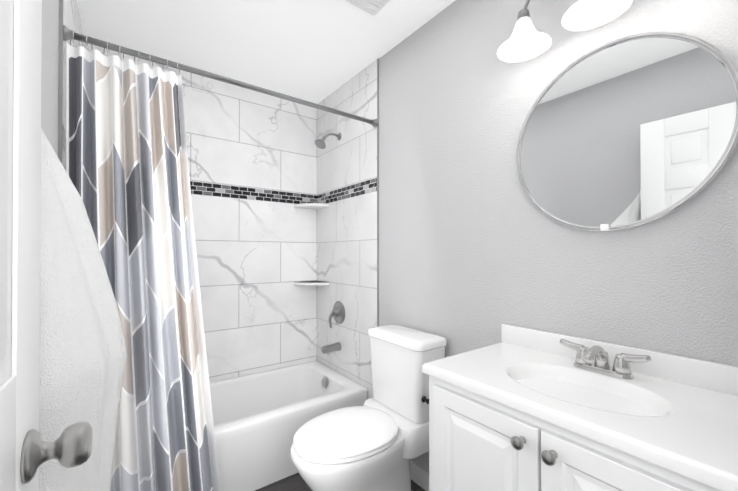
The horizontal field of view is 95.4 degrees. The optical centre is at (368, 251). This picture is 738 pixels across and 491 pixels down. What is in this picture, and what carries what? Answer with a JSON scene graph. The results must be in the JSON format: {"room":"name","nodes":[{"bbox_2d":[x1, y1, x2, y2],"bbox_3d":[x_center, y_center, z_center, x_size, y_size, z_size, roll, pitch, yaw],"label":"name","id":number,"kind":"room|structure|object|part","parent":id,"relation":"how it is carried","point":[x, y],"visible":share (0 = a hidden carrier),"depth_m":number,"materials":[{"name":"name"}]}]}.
{"room":"bathroom","nodes":[
{"label":"bathroom","id":0,"kind":"room"},
{"bbox_2d":[41,0,58,155],"bbox_3d":[-0.871,0.012,0.765,0.120,2.440,2.640,0,0,-36],"label":"wall","id":1,"kind":"structure","parent":0,"point":[49,71],"depth_m":1.08,"materials":[{"name":"grey paint"}]},
{"bbox_2d":[0,0,92,490],"bbox_3d":[-0.271,0.201,0.211,0.101,2.030,0.710,0,0,-35],"label":"door","id":2,"kind":"structure","parent":1,"relation":"in","point":[26,451],"depth_m":0.41,"materials":[{"name":"white paint"}]},
{"bbox_3d":[-0.287,0.146,0.201,0.004,1.640,0.420,0,0,-35],"label":"panel","id":3,"kind":"part","parent":2,"relation":"part of","materials":[{"name":"white paint"}]},
{"bbox_3d":[-0.420,0.268,0.457,0.066,0.064,0.064,0,0,-35],"label":"knob","id":4,"kind":"part","parent":2,"relation":"part of","materials":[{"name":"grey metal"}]},
{"bbox_2d":[58,0,63,162],"bbox_3d":[-1.119,0.015,1.213,0.012,2.440,0.004,0,0,-36],"label":"trim","id":5,"kind":"structure","parent":1,"relation":"attached to","point":[60,107],"depth_m":1.22,"materials":[{"name":"grey metal"}]},
{"bbox_2d":[62,0,83,169],"bbox_3d":[-1.358,0.017,1.536,0.010,2.440,0.800,0,0,-36],"label":"wall tile","id":6,"kind":"structure","parent":1,"relation":"attached to","point":[71,18],"depth_m":1.33,"materials":[{"name":"white tile"}]},
{"bbox_2d":[63,125,65,152],"bbox_3d":[-1.352,-0.420,1.542,0.003,0.085,0.796,0,0,-36],"label":"wall","id":7,"kind":"structure","parent":6,"relation":"attached to","point":[64,139],"depth_m":1.25,"materials":[{"name":"grey paint"}]},
{"bbox_2d":[63,25,377,490],"bbox_3d":[-0.532,0.163,1.645,1.448,1.981,0.090,0,0,-36],"label":"shower curtain","id":8,"kind":"object","parent":6,"relation":"attached to","point":[127,168],"visible":0.77,"depth_m":1.37,"materials":[{"name":"multicoloured fabric"}]},
{"bbox_3d":[-0.542,-0.802,1.664,1.448,0.024,0.025,0,0,-36],"label":"rod","id":9,"kind":"part","parent":8,"relation":"part of","materials":[{"name":"silver metal"}]},
{"bbox_2d":[39,128,126,490],"bbox_3d":[-0.599,0.201,0.664,0.193,1.260,0.382,0,0,-36],"label":"hanging towel","id":10,"kind":"object","parent":1,"relation":"attached to","point":[83,354],"visible":0.56,"depth_m":0.58,"materials":[{"name":"white fabric"}]},
{"bbox_2d":[77,0,454,103],"bbox_3d":[-0.183,-1.255,1.180,1.710,0.100,3.040,0,0,-36],"label":"ceiling","id":11,"kind":"structure","parent":0,"point":[316,51],"depth_m":1.85,"materials":[{"name":"white paint"}]},
{"bbox_2d":[346,0,390,15],"bbox_3d":[0.007,-1.196,1.587,0.170,0.012,0.170,0,0,-36],"label":"ceiling vent","id":12,"kind":"object","parent":11,"relation":"in","point":[373,7],"visible":1,"depth_m":1.62,"materials":[{"name":"white plastic"}]},
{"bbox_2d":[255,473,424,490],"bbox_3d":[-0.183,1.285,1.163,1.710,0.100,3.040,0,0,-36],"label":"floor","id":13,"kind":"structure","parent":0,"point":[295,482],"depth_m":1.77,"materials":[{"name":"tile"}]},
{"bbox_2d":[209,361,367,490],"bbox_3d":[-0.796,1.056,1.997,1.447,0.370,0.708,0,0,-36],"label":"bathtub","id":14,"kind":"object","parent":13,"relation":"on","point":[260,419],"visible":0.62,"depth_m":1.93,"materials":[{"name":"white ceramic"}]},
{"bbox_2d":[290,324,446,490],"bbox_3d":[-0.010,0.823,1.549,0.709,0.829,0.441,0,0,-36],"label":"toilet","id":15,"kind":"object","parent":13,"relation":"on","point":[379,440],"visible":1,"depth_m":1.51,"materials":[{"name":"white ceramic"}]},
{"bbox_3d":[-0.099,0.794,1.501,0.481,0.027,0.382,0,0,-36],"label":"lid seat","id":16,"kind":"part","parent":15,"relation":"part of","materials":[{"name":"white plastic"}]},
{"bbox_3d":[-0.097,0.819,1.502,0.477,0.019,0.374,0,0,-36],"label":"seat","id":17,"kind":"part","parent":15,"relation":"part of","materials":[{"name":"white plastic"}]},
{"bbox_3d":[-0.058,1.034,1.530,0.610,0.407,0.370,0,0,-36],"label":"bowl","id":18,"kind":"part","parent":15,"relation":"part of","materials":[{"name":"white ceramic"}]},
{"bbox_3d":[0.183,0.431,1.711,0.209,0.044,0.412,0,0,-36],"label":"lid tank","id":19,"kind":"part","parent":15,"relation":"part of","materials":[{"name":"white ceramic"}]},
{"bbox_3d":[0.185,0.624,1.712,0.195,0.340,0.396,0,0,-36],"label":"tank","id":20,"kind":"part","parent":15,"relation":"part of","materials":[{"name":"white ceramic"}]},
{"bbox_3d":[0.258,0.667,1.498,0.028,0.028,0.041,0,0,-36],"label":"lever","id":21,"kind":"part","parent":15,"relation":"part of","materials":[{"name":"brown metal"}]},
{"bbox_2d":[422,324,737,490],"bbox_3d":[0.583,0.758,0.929,0.512,0.951,0.770,0,0,-36],"label":"bathroom vanity","id":22,"kind":"object","parent":13,"relation":"on","point":[518,408],"visible":1,"depth_m":0.88,"materials":[{"name":"white paint"}]},
{"bbox_3d":[0.310,0.763,0.944,0.019,0.670,0.338,0,0,-36],"label":"door","id":23,"kind":"part","parent":22,"relation":"part of","materials":[{"name":"white paint"}]},
{"bbox_3d":[0.367,0.467,0.822,0.035,0.032,0.032,0,0,-36],"label":"knob","id":24,"kind":"part","parent":22,"relation":"part of","materials":[{"name":"grey metal"}]},
{"bbox_3d":[0.411,0.467,0.763,0.035,0.032,0.032,0,0,-36],"label":"knob","id":25,"kind":"part","parent":22,"relation":"part of","materials":[{"name":"grey metal"}]},
{"bbox_2d":[559,339,650,379],"bbox_3d":[0.680,0.326,1.004,0.138,0.087,0.240,0,0,-36],"label":"faucet","id":26,"kind":"object","parent":22,"relation":"on","point":[583,366],"depth_m":1.01,"materials":[{"name":"silver metal"}]},
{"bbox_3d":[0.515,0.761,0.665,0.019,0.670,0.338,0,0,-36],"label":"door","id":27,"kind":"part","parent":22,"relation":"part of","materials":[{"name":"white paint"}]},
{"bbox_2d":[379,0,737,472],"bbox_3d":[0.410,0.018,1.707,0.120,2.440,2.640,0,0,-36],"label":"wall","id":28,"kind":"structure","parent":0,"point":[477,248],"depth_m":1.38,"materials":[{"name":"grey paint"}]},
{"bbox_2d":[317,59,376,398],"bbox_3d":[-0.182,0.023,2.401,0.010,2.440,0.800,0,0,-36],"label":"wall tile","id":29,"kind":"structure","parent":28,"relation":"attached to","point":[347,249],"depth_m":2.33,"materials":[{"name":"white tile"}]},
{"bbox_2d":[294,203,328,208],"bbox_3d":[-0.444,-0.351,2.582,0.200,0.022,0.200,0,0,-36],"label":"corner shelf","id":30,"kind":"object","parent":29,"relation":"attached to","point":[313,205],"visible":1,"depth_m":2.55,"materials":[{"name":"white ceramic"}]},
{"bbox_2d":[294,281,328,285],"bbox_3d":[-0.444,0.248,2.578,0.200,0.022,0.200,0,0,-36],"label":"corner shelf","id":31,"kind":"object","parent":29,"relation":"attached to","point":[312,283],"visible":0.96,"depth_m":2.54,"materials":[{"name":"white ceramic"}]},
{"bbox_2d":[315,133,340,148],"bbox_3d":[-0.291,-0.793,2.379,0.197,0.143,0.083,0,0,-36],"label":"shower head","id":32,"kind":"object","parent":29,"relation":"attached to","point":[320,143],"visible":1,"depth_m":2.36},
{"bbox_3d":[-0.270,-0.824,2.404,0.128,0.054,0.017,0,0,-36],"label":"arm","id":33,"kind":"part","parent":32,"relation":"part of"},
{"bbox_2d":[321,342,340,353],"bbox_3d":[-0.273,0.689,2.392,0.144,0.062,0.062,0,0,-36],"label":"tub spout","id":34,"kind":"object","parent":29,"relation":"attached to","point":[336,346],"visible":1,"depth_m":2.37,"materials":[{"name":"silver metal"}]},
{"bbox_2d":[329,301,344,327],"bbox_3d":[-0.257,0.450,2.406,0.100,0.180,0.166,0,0,-36],"label":"shower valve","id":35,"kind":"object","parent":29,"relation":"attached to","point":[337,313],"visible":1,"depth_m":2.40,"materials":[{"name":"silver metal"}]},
{"bbox_3d":[-0.265,0.485,2.381,0.058,0.109,0.054,0,0,-36],"label":"lever","id":36,"kind":"part","parent":35,"relation":"part of","materials":[{"name":"silver metal"}]},
{"bbox_3d":[-0.237,0.443,2.420,0.052,0.166,0.166,0,0,-36],"label":"plate","id":37,"kind":"part","parent":35,"relation":"part of","materials":[{"name":"silver metal"}]},
{"bbox_2d":[317,177,376,203],"bbox_3d":[-0.186,-0.414,2.400,0.003,0.085,0.796,0,0,-36],"label":"mosaic","id":38,"kind":"object","parent":29,"relation":"attached to","point":[361,188],"depth_m":2.33},
{"bbox_2d":[377,58,378,325],"bbox_3d":[0.056,0.021,2.077,0.012,2.440,0.004,0,0,-36],"label":"trim","id":39,"kind":"structure","parent":28,"relation":"attached to","point":[378,192],"depth_m":2.08,"materials":[{"name":"grey metal"}]},
{"bbox_2d":[410,460,428,490],"bbox_3d":[0.305,1.194,1.730,0.012,0.090,0.834,0,0,-36],"label":"baseboard","id":40,"kind":"structure","parent":28,"relation":"attached to","point":[419,476],"depth_m":1.77,"materials":[{"name":"white paint"}]},
{"bbox_2d":[497,0,551,62],"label":"sconce","id":41,"kind":"object","parent":28,"relation":"attached to","point":[526,41],"depth_m":1.20,"materials":[{"name":"white glass"}]},
{"bbox_2d":[517,9,529,20],"bbox_3d":[0.552,-0.838,1.199,0.040,0.035,0.040,0,0,-36],"label":"socket","id":42,"kind":"object","parent":41,"relation":"attached to","point":[523,15],"depth_m":1.18,"materials":[{"name":"silver metal"}]},
{"bbox_3d":[0.552,-0.770,1.199,0.056,0.070,0.056,0,0,-36],"label":"bulb","id":43,"kind":"part","parent":41,"relation":"part of","materials":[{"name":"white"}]},
{"bbox_3d":[0.552,-0.774,1.199,0.180,0.102,0.180,0,0,-36],"label":"lamp shade","id":44,"kind":"part","parent":41,"relation":"part of","materials":[{"name":"white glass"}]},
{"bbox_3d":[0.603,-0.915,1.182,0.074,0.142,0.101,0,0,-36],"label":"arm","id":45,"kind":"part","parent":41,"relation":"part of"},
{"bbox_2d":[561,0,632,31],"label":"sconce","id":46,"kind":"object","parent":28,"relation":"attached to","point":[585,15],"depth_m":1.05,"materials":[{"name":"white glass"}]},
{"bbox_3d":[0.686,-0.771,1.016,0.056,0.070,0.056,0,0,-36],"label":"bulb","id":47,"kind":"part","parent":46,"relation":"part of","materials":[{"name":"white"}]},
{"bbox_3d":[0.686,-0.775,1.016,0.180,0.102,0.180,0,0,-36],"label":"lamp shade","id":48,"kind":"part","parent":46,"relation":"part of","materials":[{"name":"white glass"}]},
{"bbox_2d":[516,32,737,231],"bbox_3d":[0.771,-0.371,1.094,0.024,0.614,0.614,0,0,-36],"label":"mirror","id":49,"kind":"object","parent":28,"relation":"attached to","point":[631,131],"visible":1,"depth_m":1.04,"materials":[{"name":"grey mirror"}]},
{"bbox_3d":[-1.048,0.023,2.347,1.710,2.440,0.120,0,0,-36],"label":"wall","id":50,"kind":"structure","parent":0,"visible":0},
{"bbox_2d":[84,42,316,382],"bbox_3d":[-1.010,-0.152,2.296,1.470,2.090,0.010,0,0,-36],"label":"wall tile","id":51,"kind":"structure","parent":50,"relation":"attached to","point":[256,259],"depth_m":2.41,"materials":[{"name":"white tile"}]},
{"bbox_2d":[190,181,316,203],"bbox_3d":[-1.006,-0.415,2.293,1.450,0.085,0.003,0,0,-36],"label":"mosaic","id":52,"kind":"object","parent":51,"relation":"attached to","point":[213,189],"visible":0.5,"depth_m":2.40}
]}

